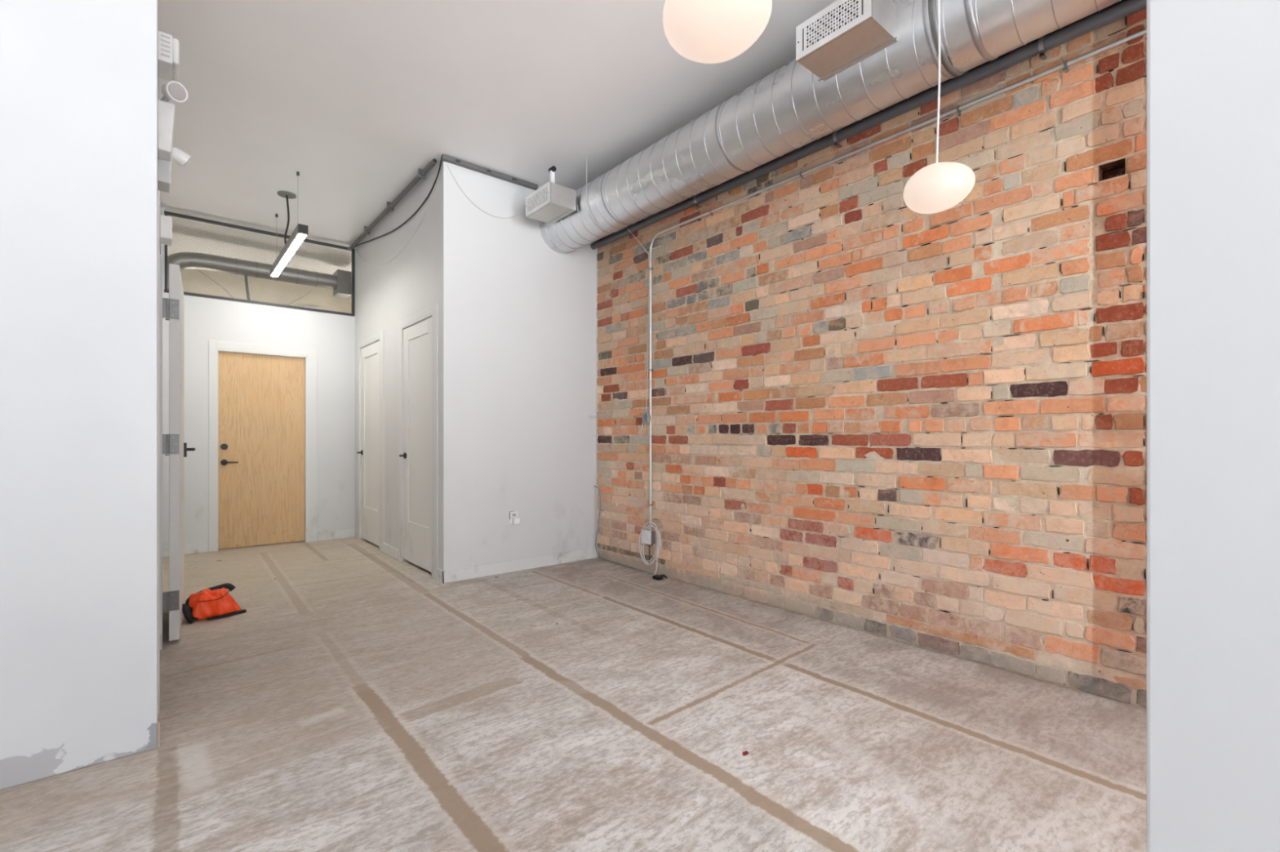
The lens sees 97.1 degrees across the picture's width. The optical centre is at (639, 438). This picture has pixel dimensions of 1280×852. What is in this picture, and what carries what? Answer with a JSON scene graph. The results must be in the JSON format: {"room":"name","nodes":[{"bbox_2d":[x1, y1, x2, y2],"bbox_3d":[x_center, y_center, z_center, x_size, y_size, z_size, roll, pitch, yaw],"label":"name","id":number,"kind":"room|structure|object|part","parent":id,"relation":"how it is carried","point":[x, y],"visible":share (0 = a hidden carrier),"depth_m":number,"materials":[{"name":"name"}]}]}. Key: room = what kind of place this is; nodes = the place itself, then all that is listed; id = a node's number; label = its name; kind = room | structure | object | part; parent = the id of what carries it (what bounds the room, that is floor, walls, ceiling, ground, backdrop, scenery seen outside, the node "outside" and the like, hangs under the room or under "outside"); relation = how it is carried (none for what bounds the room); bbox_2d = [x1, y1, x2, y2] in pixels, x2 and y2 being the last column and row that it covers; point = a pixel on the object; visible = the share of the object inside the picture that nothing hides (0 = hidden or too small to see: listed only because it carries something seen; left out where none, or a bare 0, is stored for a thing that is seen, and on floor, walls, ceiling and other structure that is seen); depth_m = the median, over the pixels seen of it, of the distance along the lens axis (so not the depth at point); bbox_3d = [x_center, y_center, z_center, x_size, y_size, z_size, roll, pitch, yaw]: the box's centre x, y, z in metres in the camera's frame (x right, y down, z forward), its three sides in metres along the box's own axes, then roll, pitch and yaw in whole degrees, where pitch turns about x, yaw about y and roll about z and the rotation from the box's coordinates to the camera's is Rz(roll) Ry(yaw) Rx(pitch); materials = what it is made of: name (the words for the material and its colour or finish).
{"room":"empty loft apartment","nodes":[
{"label":"empty loft apartment","id":0,"kind":"room"},
{"bbox_2d":[0,0,157,790],"bbox_3d":[-3.141,-0.546,1.039,3.431,3.392,0.115,0,0,-40],"label":"wall","id":1,"kind":"structure","parent":0,"point":[78,78],"depth_m":1.96,"materials":[{"name":"paint"}]},
{"bbox_2d":[157,720,159,747],"bbox_3d":[-1.795,1.103,2.110,0.007,0.094,0.012,0,0,-40],"label":"trim","id":2,"kind":"structure","parent":1,"relation":"attached to","point":[158,722],"depth_m":2.11,"materials":[{"name":"beige wood"}]},
{"bbox_2d":[157,0,160,214],"bbox_3d":[-3.292,-0.546,3.805,0.092,3.392,4.312,0,0,-40],"label":"wall","id":3,"kind":"structure","parent":0,"point":[157,0],"depth_m":2.79,"materials":[{"name":"white paint"}]},
{"bbox_2d":[157,190,162,714],"bbox_3d":[-2.351,0.058,2.700,0.108,2.185,0.960,0,0,-40],"label":"door frame","id":4,"kind":"structure","parent":3,"relation":"attached to","point":[159,249],"depth_m":2.36,"materials":[{"name":"paint"}]},
{"bbox_2d":[157,159,170,192],"bbox_3d":[-2.265,-1.248,2.693,0.047,0.104,0.138,0,0,-40],"label":"sensor box","id":5,"kind":"object","parent":3,"relation":"attached to","point":[163,166],"depth_m":2.64,"materials":[{"name":"white plastic"}]},
{"bbox_2d":[160,214,172,245],"bbox_3d":[-2.675,-1.173,3.190,0.059,0.126,0.138,0,0,-40],"label":"sensor box","id":6,"kind":"object","parent":3,"relation":"attached to","point":[166,222],"visible":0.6,"depth_m":3.14,"materials":[{"name":"white plastic"}]},
{"bbox_2d":[157,31,179,81],"bbox_3d":[-2.154,-1.738,2.583,0.076,0.129,0.184,0,0,-40],"label":"fire alarm","id":7,"kind":"object","parent":3,"relation":"attached to","point":[168,47],"visible":0.89,"depth_m":2.53,"materials":[{"name":"white plastic"}]},
{"bbox_2d":[157,80,191,172],"bbox_3d":[-2.192,-1.453,2.666,0.125,0.307,0.366,0,0,-40],"label":"emergency light","id":8,"kind":"object","parent":3,"relation":"attached to","point":[173,91],"visible":0.97,"depth_m":2.56,"materials":[{"name":"white plastic"}]},
{"bbox_3d":[-2.161,-1.547,2.578,0.078,0.056,0.024,0,0,19],"label":"arm","id":9,"kind":"part","parent":8,"relation":"part of","materials":[{"name":"grey plastic"}]},
{"bbox_2d":[162,263,195,640],"bbox_3d":[-2.849,0.078,3.501,0.112,2.101,0.871,0,0,-35],"label":"door","id":10,"kind":"structure","parent":3,"relation":"in","point":[174,445],"depth_m":3.16,"materials":[{"name":"white paint"}]},
{"bbox_3d":[-2.863,0.077,3.499,0.045,2.101,0.857,0,0,-37],"label":"panel","id":11,"kind":"part","parent":10,"relation":"part of","materials":[{"name":"white paint"}]},
{"bbox_3d":[-3.027,0.077,3.803,0.063,0.095,0.138,0,0,-37],"label":"handle","id":12,"kind":"part","parent":10,"relation":"part of","materials":[{"name":"black metal"}]},
{"bbox_2d":[160,207,355,551],"bbox_3d":[-4.234,-0.546,5.906,2.507,3.392,0.115,0,0,-40],"label":"wall","id":13,"kind":"structure","parent":0,"point":[206,319],"depth_m":6.08,"materials":[{"name":"white paint"}]},
{"bbox_2d":[162,542,208,556],"bbox_3d":[-4.502,1.101,5.595,0.362,0.098,0.017,0,0,-40],"label":"baseboard","id":14,"kind":"structure","parent":13,"relation":"attached to","point":[202,548],"depth_m":5.63,"materials":[{"name":"paint"}]},
{"bbox_2d":[164,210,354,316],"bbox_3d":[-3.986,-1.817,6.057,1.700,0.794,0.032,0,0,-40],"label":"mesh screen","id":15,"kind":"object","parent":13,"relation":"attached to","point":[166,213],"visible":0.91,"depth_m":5.98,"materials":[{"name":"grey paint"}]},
{"bbox_3d":[-4.626,-1.818,5.519,0.022,0.734,0.032,0,0,-40],"label":"post","id":16,"kind":"part","parent":15,"relation":"part of","materials":[{"name":"metal"}]},
{"bbox_3d":[-3.986,-2.199,6.057,1.700,0.029,0.032,0,0,-40],"label":"rail","id":17,"kind":"part","parent":15,"relation":"part of","materials":[{"name":"metal"}]},
{"bbox_3d":[-3.986,-1.436,6.057,1.700,0.031,0.032,0,0,-40],"label":"rail","id":18,"kind":"part","parent":15,"relation":"part of","materials":[{"name":"metal"}]},
{"bbox_3d":[-3.346,-1.818,6.596,0.026,0.734,0.032,0,0,-40],"label":"post","id":19,"kind":"part","parent":15,"relation":"part of","materials":[{"name":"black metal"}]},
{"bbox_2d":[217,351,305,549],"bbox_3d":[-4.023,0.121,6.041,0.778,2.030,0.100,0,0,-40],"label":"door","id":20,"kind":"structure","parent":13,"relation":"in","point":[261,398],"depth_m":6.03,"materials":[{"name":"brown wood"}]},
{"bbox_3d":[-4.236,0.247,5.836,0.146,0.060,0.060,0,0,-40],"label":"handle","id":21,"kind":"part","parent":20,"relation":"part of","materials":[{"name":"black metal"}]},
{"bbox_2d":[208,340,316,551],"bbox_3d":[-4.025,0.078,6.069,0.966,2.145,0.112,0,0,-40],"label":"door frame","id":22,"kind":"structure","parent":13,"relation":"attached to","point":[310,355],"depth_m":6.04,"materials":[{"name":"paint"}]},
{"bbox_2d":[318,528,355,541],"bbox_3d":[-3.466,1.101,6.466,0.377,0.098,0.017,0,0,-40],"label":"baseboard","id":23,"kind":"structure","parent":13,"relation":"attached to","point":[350,533],"depth_m":6.46,"materials":[{"name":"paint"}]},
{"bbox_2d":[180,269,351,313],"bbox_3d":[-4.734,-0.546,6.876,3.220,3.392,2.013,0,0,-40],"label":"wall","id":24,"kind":"structure","parent":0,"point":[188,272],"depth_m":7.70,"materials":[{"name":"paint"}]},
{"bbox_2d":[244,273,249,300],"bbox_3d":[-4.341,-1.598,6.266,0.072,0.440,0.028,0,0,-40],"label":"conduit","id":25,"kind":"object","parent":24,"relation":"attached to","point":[245,275],"visible":0.51,"depth_m":6.25,"materials":[{"name":"grey metal"}]},
{"bbox_2d":[302,306,320,309],"bbox_3d":[-4.663,-1.696,8.042,0.230,0.334,0.090,0,0,-40],"label":"switch panel","id":26,"kind":"object","parent":24,"relation":"attached to","point":[304,306],"visible":0.18,"depth_m":8.01,"materials":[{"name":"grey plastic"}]},
{"bbox_2d":[355,160,457,570],"bbox_3d":[-2.400,-0.546,5.585,0.115,3.392,2.737,0,0,-40],"label":"wall","id":27,"kind":"structure","parent":0,"point":[424,274],"depth_m":4.98,"materials":[{"name":"white paint"}]},
{"bbox_2d":[356,340,379,546],"bbox_3d":[-2.927,0.053,6.115,0.094,2.139,0.778,0,0,-40],"label":"door","id":28,"kind":"structure","parent":27,"relation":"in","point":[370,354],"depth_m":6.17,"materials":[{"name":"white paint"}]},
{"bbox_3d":[-3.124,0.159,6.322,0.060,0.056,0.139,0,0,-40],"label":"handle","id":29,"kind":"part","parent":28,"relation":"part of","materials":[{"name":"black metal"}]},
{"bbox_3d":[-2.905,-0.069,6.141,0.018,1.668,0.526,0,0,-40],"label":"panel","id":30,"kind":"part","parent":28,"relation":"part of","materials":[{"name":"white paint"}]},
{"bbox_2d":[357,329,384,551],"bbox_3d":[-2.871,0.026,6.129,0.112,2.248,1.000,0,0,-40],"label":"door frame","id":31,"kind":"structure","parent":27,"relation":"attached to","point":[380,336],"depth_m":5.80,"materials":[{"name":"paint"}]},
{"bbox_2d":[382,542,398,559],"bbox_3d":[-2.442,1.101,5.535,0.014,0.098,0.460,0,0,-40],"label":"baseboard","id":32,"kind":"structure","parent":27,"relation":"attached to","point":[393,552],"depth_m":5.51,"materials":[{"name":"paint"}]},
{"bbox_2d":[355,172,439,264],"bbox_3d":[-2.450,-1.961,5.544,0.006,0.453,2.625,0,0,-40],"label":"cable","id":33,"kind":"object","parent":27,"relation":"attached to","point":[439,172],"visible":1,"depth_m":4.98,"materials":[{"name":"grey plastic"}]},
{"bbox_2d":[355,157,442,247],"bbox_3d":[-2.440,-2.097,5.515,0.031,0.253,2.725,0,0,-40],"label":"cable","id":34,"kind":"object","parent":27,"relation":"attached to","point":[440,165],"visible":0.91,"depth_m":4.97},
{"bbox_2d":[399,316,431,573],"bbox_3d":[-1.969,0.053,4.976,0.094,2.139,0.776,0,0,-40],"label":"door","id":35,"kind":"structure","parent":27,"relation":"in","point":[417,338],"depth_m":5.02,"materials":[{"name":"white paint"}]},
{"bbox_3d":[-2.165,0.159,5.182,0.060,0.056,0.139,0,0,-40],"label":"handle","id":36,"kind":"part","parent":35,"relation":"part of","materials":[{"name":"black metal"}]},
{"bbox_3d":[-1.947,-0.069,5.002,0.018,1.668,0.524,0,0,-40],"label":"panel","id":37,"kind":"part","parent":35,"relation":"part of","materials":[{"name":"white paint"}]},
{"bbox_2d":[398,302,437,579],"bbox_3d":[-1.921,0.026,5.000,0.112,2.248,0.983,0,0,-40],"label":"door frame","id":38,"kind":"structure","parent":27,"relation":"attached to","point":[432,311],"depth_m":4.79,"materials":[{"name":"paint"}]},
{"bbox_2d":[436,568,444,583],"bbox_3d":[-1.599,1.101,4.533,0.014,0.098,0.123,0,0,-40],"label":"baseboard","id":39,"kind":"structure","parent":27,"relation":"attached to","point":[439,571],"depth_m":4.53,"materials":[{"name":"paint"}]},
{"bbox_2d":[158,0,837,287],"bbox_3d":[-1.451,-2.300,1.635,7.015,0.115,14.260,0,0,-40],"label":"ceiling","id":40,"kind":"structure","parent":0,"point":[353,97],"depth_m":3.72,"materials":[{"name":"paint"}]},
{"bbox_2d":[196,269,310,305],"bbox_3d":[-4.988,-1.867,7.182,1.392,0.645,0.092,0,0,-34],"label":"wire","id":41,"kind":"object","parent":40,"relation":"hanging from","point":[197,269],"visible":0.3,"depth_m":7.07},
{"bbox_2d":[167,252,351,298],"bbox_3d":[-4.508,-1.886,6.742,1.897,0.506,0.253,0,0,-40],"label":"duct","id":42,"kind":"object","parent":40,"relation":"hanging from","point":[198,256],"visible":0.56,"depth_m":6.66,"materials":[{"name":"metal"}]},
{"bbox_2d":[270,171,308,277],"bbox_3d":[-3.239,-1.948,5.188,0.150,0.590,1.585,0,0,-40],"label":"linear pendant","id":43,"kind":"object","parent":40,"relation":"hanging from","point":[300,233],"visible":1,"depth_m":5.14,"materials":[{"name":"metal"}]},
{"bbox_3d":[-3.240,-1.981,5.189,0.021,0.501,0.046,0,0,28],"label":"power cord","id":44,"kind":"part","parent":43,"relation":"part of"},
{"bbox_2d":[271,233,306,277],"bbox_3d":[-3.239,-1.656,5.188,0.050,0.006,1.557,0,0,-40],"label":"diffuser","id":45,"kind":"object","parent":43,"relation":"attached to","point":[298,239],"depth_m":5.07,"materials":[{"name":"white plastic"}]},
{"bbox_2d":[347,158,437,251],"bbox_3d":[-2.494,-2.207,5.518,0.058,0.072,2.696,0,0,-40],"label":"ceiling pipe","id":46,"kind":"object","parent":40,"relation":"attached to","point":[421,172],"visible":1,"depth_m":5.22,"materials":[{"name":"grey metal"}]},
{"bbox_2d":[440,154,537,190],"bbox_3d":[-1.237,-2.223,4.739,0.851,0.034,0.054,0,0,-40],"label":"channel","id":47,"kind":"object","parent":40,"relation":"attached to","point":[446,158],"visible":0.91,"depth_m":4.70,"materials":[{"name":"grey paint"}]},
{"bbox_2d":[662,0,772,63],"bbox_3d":[0.207,-1.642,1.522,0.290,1.201,0.267,0,0,-22],"label":"pendant","id":48,"kind":"object","parent":40,"relation":"hanging from","point":[700,31],"visible":1,"depth_m":1.47,"materials":[{"name":"white glass"}]},
{"bbox_2d":[539,0,1121,253],"bbox_3d":[1.171,-1.968,2.930,0.444,0.550,5.924,0,0,-40],"label":"spiral duct","id":49,"kind":"object","parent":40,"relation":"hanging from","point":[788,109],"visible":0.9,"depth_m":3.08,"materials":[{"name":"metal"}]},
{"bbox_2d":[525,181,576,224],"bbox_3d":[-0.734,-1.920,4.635,0.250,0.169,0.404,0,0,-40],"label":"air register","id":50,"kind":"object","parent":49,"relation":"attached to","point":[551,202],"visible":1,"depth_m":4.54,"materials":[{"name":"white metal"}]},
{"bbox_2d":[525,182,549,217],"bbox_3d":[-0.828,-1.923,4.556,0.002,0.163,0.380,0,0,-40],"label":"grille","id":51,"kind":"object","parent":50,"relation":"attached to","point":[539,199],"depth_m":4.55,"materials":[{"name":"white metal"}]},
{"bbox_2d":[548,165,556,182],"bbox_3d":[-0.702,-2.089,4.531,0.042,0.169,0.052,0,0,-40],"label":"pipe stub","id":52,"kind":"object","parent":50,"relation":"on","point":[552,170],"visible":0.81,"depth_m":4.52,"materials":[{"name":"white plastic"}]},
{"bbox_2d":[795,0,897,81],"bbox_3d":[0.973,-1.908,2.675,0.250,0.169,0.404,0,0,-40],"label":"air register","id":53,"kind":"object","parent":49,"relation":"attached to","point":[844,33],"visible":1,"depth_m":2.62,"materials":[{"name":"white metal"}]},
{"bbox_2d":[795,0,871,61],"bbox_3d":[0.879,-1.911,2.596,0.002,0.163,0.380,0,0,-40],"label":"grille","id":54,"kind":"object","parent":53,"relation":"attached to","point":[841,17],"depth_m":2.60,"materials":[{"name":"white metal"}]},
{"bbox_2d":[903,0,975,213],"bbox_3d":[1.234,-1.592,2.338,0.262,1.301,0.241,0,0,0],"label":"pendant","id":55,"kind":"object","parent":40,"relation":"hanging from","point":[937,187],"visible":1,"depth_m":2.27,"materials":[{"name":"white glass"}]},
{"bbox_3d":[1.233,-1.664,2.338,0.019,1.117,0.008,0,0,0],"label":"cord","id":56,"kind":"part","parent":55,"relation":"part of","materials":[{"name":"white plastic"}]},
{"bbox_3d":[1.234,-1.033,2.338,0.262,0.182,0.241,0,0,0],"label":"lamp shade","id":57,"kind":"part","parent":55,"relation":"part of","materials":[{"name":"white glass"}]},
{"bbox_2d":[457,165,595,568],"bbox_3d":[-0.976,-0.546,5.071,1.403,3.392,0.115,0,0,-40],"label":"wall","id":58,"kind":"structure","parent":0,"point":[526,308],"depth_m":4.93,"materials":[{"name":"white paint"}]},
{"bbox_2d":[446,164,519,217],"bbox_3d":[-1.296,-2.029,4.710,0.637,0.316,0.026,0,0,-38],"label":"cable","id":59,"kind":"object","parent":58,"relation":"attached to","point":[446,164],"visible":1,"depth_m":4.66,"materials":[{"name":"white plastic"}]},
{"bbox_2d":[509,511,517,523],"bbox_3d":[-1.093,0.681,4.892,0.075,0.104,0.008,0,0,-40],"label":"wall outlet","id":60,"kind":"object","parent":58,"relation":"attached to","point":[512,514],"visible":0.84,"depth_m":4.88,"materials":[{"name":"white plastic"}]},
{"bbox_2d":[511,517,519,524],"bbox_3d":[-1.070,0.711,4.880,0.060,0.060,0.045,0,0,-40],"label":"plug adapter","id":61,"kind":"object","parent":60,"relation":"attached to","point":[515,521],"visible":1,"depth_m":4.86,"materials":[{"name":"white plastic"}]},
{"bbox_2d":[441,547,596,583],"bbox_3d":[-0.995,1.101,4.971,1.503,0.098,0.014,0,0,-40],"label":"baseboard","id":62,"kind":"structure","parent":58,"relation":"attached to","point":[476,571],"depth_m":4.90,"materials":[{"name":"paint"}]},
{"bbox_2d":[589,415,595,418],"bbox_3d":[-0.452,-0.204,5.413,0.069,0.029,0.005,0,0,-40],"label":"paper scrap","id":63,"kind":"object","parent":58,"relation":"attached to","point":[590,416],"visible":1,"depth_m":5.41,"materials":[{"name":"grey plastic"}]},
{"bbox_2d":[0,537,1146,851],"bbox_3d":[-1.451,1.208,1.635,7.015,0.115,14.260,0,0,-40],"label":"floor","id":64,"kind":"structure","parent":0,"point":[360,700],"depth_m":2.21,"materials":[{"name":"protective paper board"},{"name":"brown tape"}]},
{"bbox_2d":[182,583,246,624],"bbox_3d":[-2.759,1.057,3.660,0.202,0.190,0.325,0,0,41],"label":"bag","id":65,"kind":"object","parent":64,"relation":"on","point":[215,602],"visible":1,"depth_m":3.60,"materials":[{"name":"orange fabric"}]},
{"bbox_2d":[594,485,653,574],"bbox_3d":[-0.161,0.798,5.084,0.032,0.690,0.906,0,0,-38],"label":"cable","id":66,"kind":"object","parent":64,"relation":"on","point":[594,486],"visible":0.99,"depth_m":5.35,"materials":[{"name":"grey plastic"}]},
{"bbox_2d":[652,574,666,580],"bbox_3d":[0.163,1.129,4.612,0.082,0.042,0.099,0,0,-40],"label":"connector","id":67,"kind":"object","parent":64,"relation":"on","point":[657,577],"visible":1,"depth_m":4.59,"materials":[{"name":"black plastic"}]},
{"bbox_2d":[742,751,748,755],"bbox_3d":[0.383,1.147,2.059,0.028,0.006,0.018,0,0,-22],"label":"dried leaf","id":68,"kind":"object","parent":64,"relation":"on","point":[745,753],"visible":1,"depth_m":2.06,"materials":[{"name":"red plant"}]},
{"bbox_2d":[596,7,1146,708],"bbox_3d":[1.565,-0.634,3.291,0.261,3.571,6.110,0,0,-40],"label":"wall","id":69,"kind":"structure","parent":0,"point":[872,413],"depth_m":3.09,"materials":[{"name":"brick"}]},
{"bbox_2d":[595,248,597,557],"bbox_3d":[-0.417,-0.517,5.455,0.011,3.335,0.012,0,0,-40],"label":"trim","id":70,"kind":"structure","parent":69,"relation":"attached to","point":[597,248],"depth_m":5.45,"materials":[{"name":"paint"}]},
{"bbox_2d":[626,228,648,410],"bbox_3d":[-0.019,-1.013,4.898,0.222,1.658,0.024,0,0,27],"label":"cable","id":71,"kind":"object","parent":69,"relation":"attached to","point":[627,228],"visible":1,"depth_m":4.86,"materials":[{"name":"silver metal"}]},
{"bbox_2d":[640,529,655,564],"bbox_3d":[0.075,0.930,4.820,0.070,0.301,0.120,0,0,-40],"label":"junction box","id":72,"kind":"object","parent":69,"relation":"attached to","point":[648,537],"visible":0.9,"depth_m":4.79,"materials":[{"name":"metal"}]},
{"bbox_3d":[0.051,0.837,4.800,0.009,0.115,0.120,0,0,-40],"label":"plate","id":73,"kind":"part","parent":72,"relation":"part of","materials":[{"name":"white plastic"}]},
{"bbox_2d":[638,521,661,575],"bbox_3d":[0.078,0.920,4.764,0.058,0.440,0.259,0,0,-40],"label":"coiled cable","id":74,"kind":"object","parent":72,"relation":"hanging from","point":[659,540],"visible":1,"depth_m":4.72,"materials":[{"name":"white plastic"}]},
{"bbox_2d":[595,0,1125,241],"bbox_3d":[1.453,-1.921,3.166,0.091,0.069,5.918,0,0,-40],"label":"steel beam","id":75,"kind":"structure","parent":69,"relation":"attached to","point":[1116,3],"depth_m":3.17,"materials":[{"name":"grey metal"}]},
{"bbox_2d":[591,0,1146,249],"bbox_3d":[1.459,-1.836,3.171,0.078,0.084,5.918,0,0,-40],"label":"drain pipe","id":76,"kind":"object","parent":69,"relation":"attached to","point":[1126,7],"visible":1,"depth_m":3.07,"materials":[{"name":"metal"}]},
{"bbox_2d":[648,28,1146,530],"bbox_3d":[1.732,-0.465,2.883,0.030,2.540,5.126,0,0,-40],"label":"conduit","id":77,"kind":"object","parent":69,"relation":"attached to","point":[1144,32],"visible":0.97,"depth_m":3.26,"materials":[{"name":"metal"}]},
{"bbox_2d":[640,410,651,431],"bbox_3d":[0.041,-0.153,4.836,0.123,0.171,0.045,0,0,44],"label":"cable bundle","id":78,"kind":"object","parent":77,"relation":"hanging from","point":[646,413],"visible":1,"depth_m":4.82,"materials":[{"name":"grey plastic"}]},
{"bbox_2d":[1146,0,1279,851],"bbox_3d":[2.628,-0.546,-0.811,0.104,3.392,5.035,0,0,-40],"label":"wall","id":79,"kind":"structure","parent":0,"point":[1213,66],"depth_m":1.01,"materials":[{"name":"paint"}]}
]}

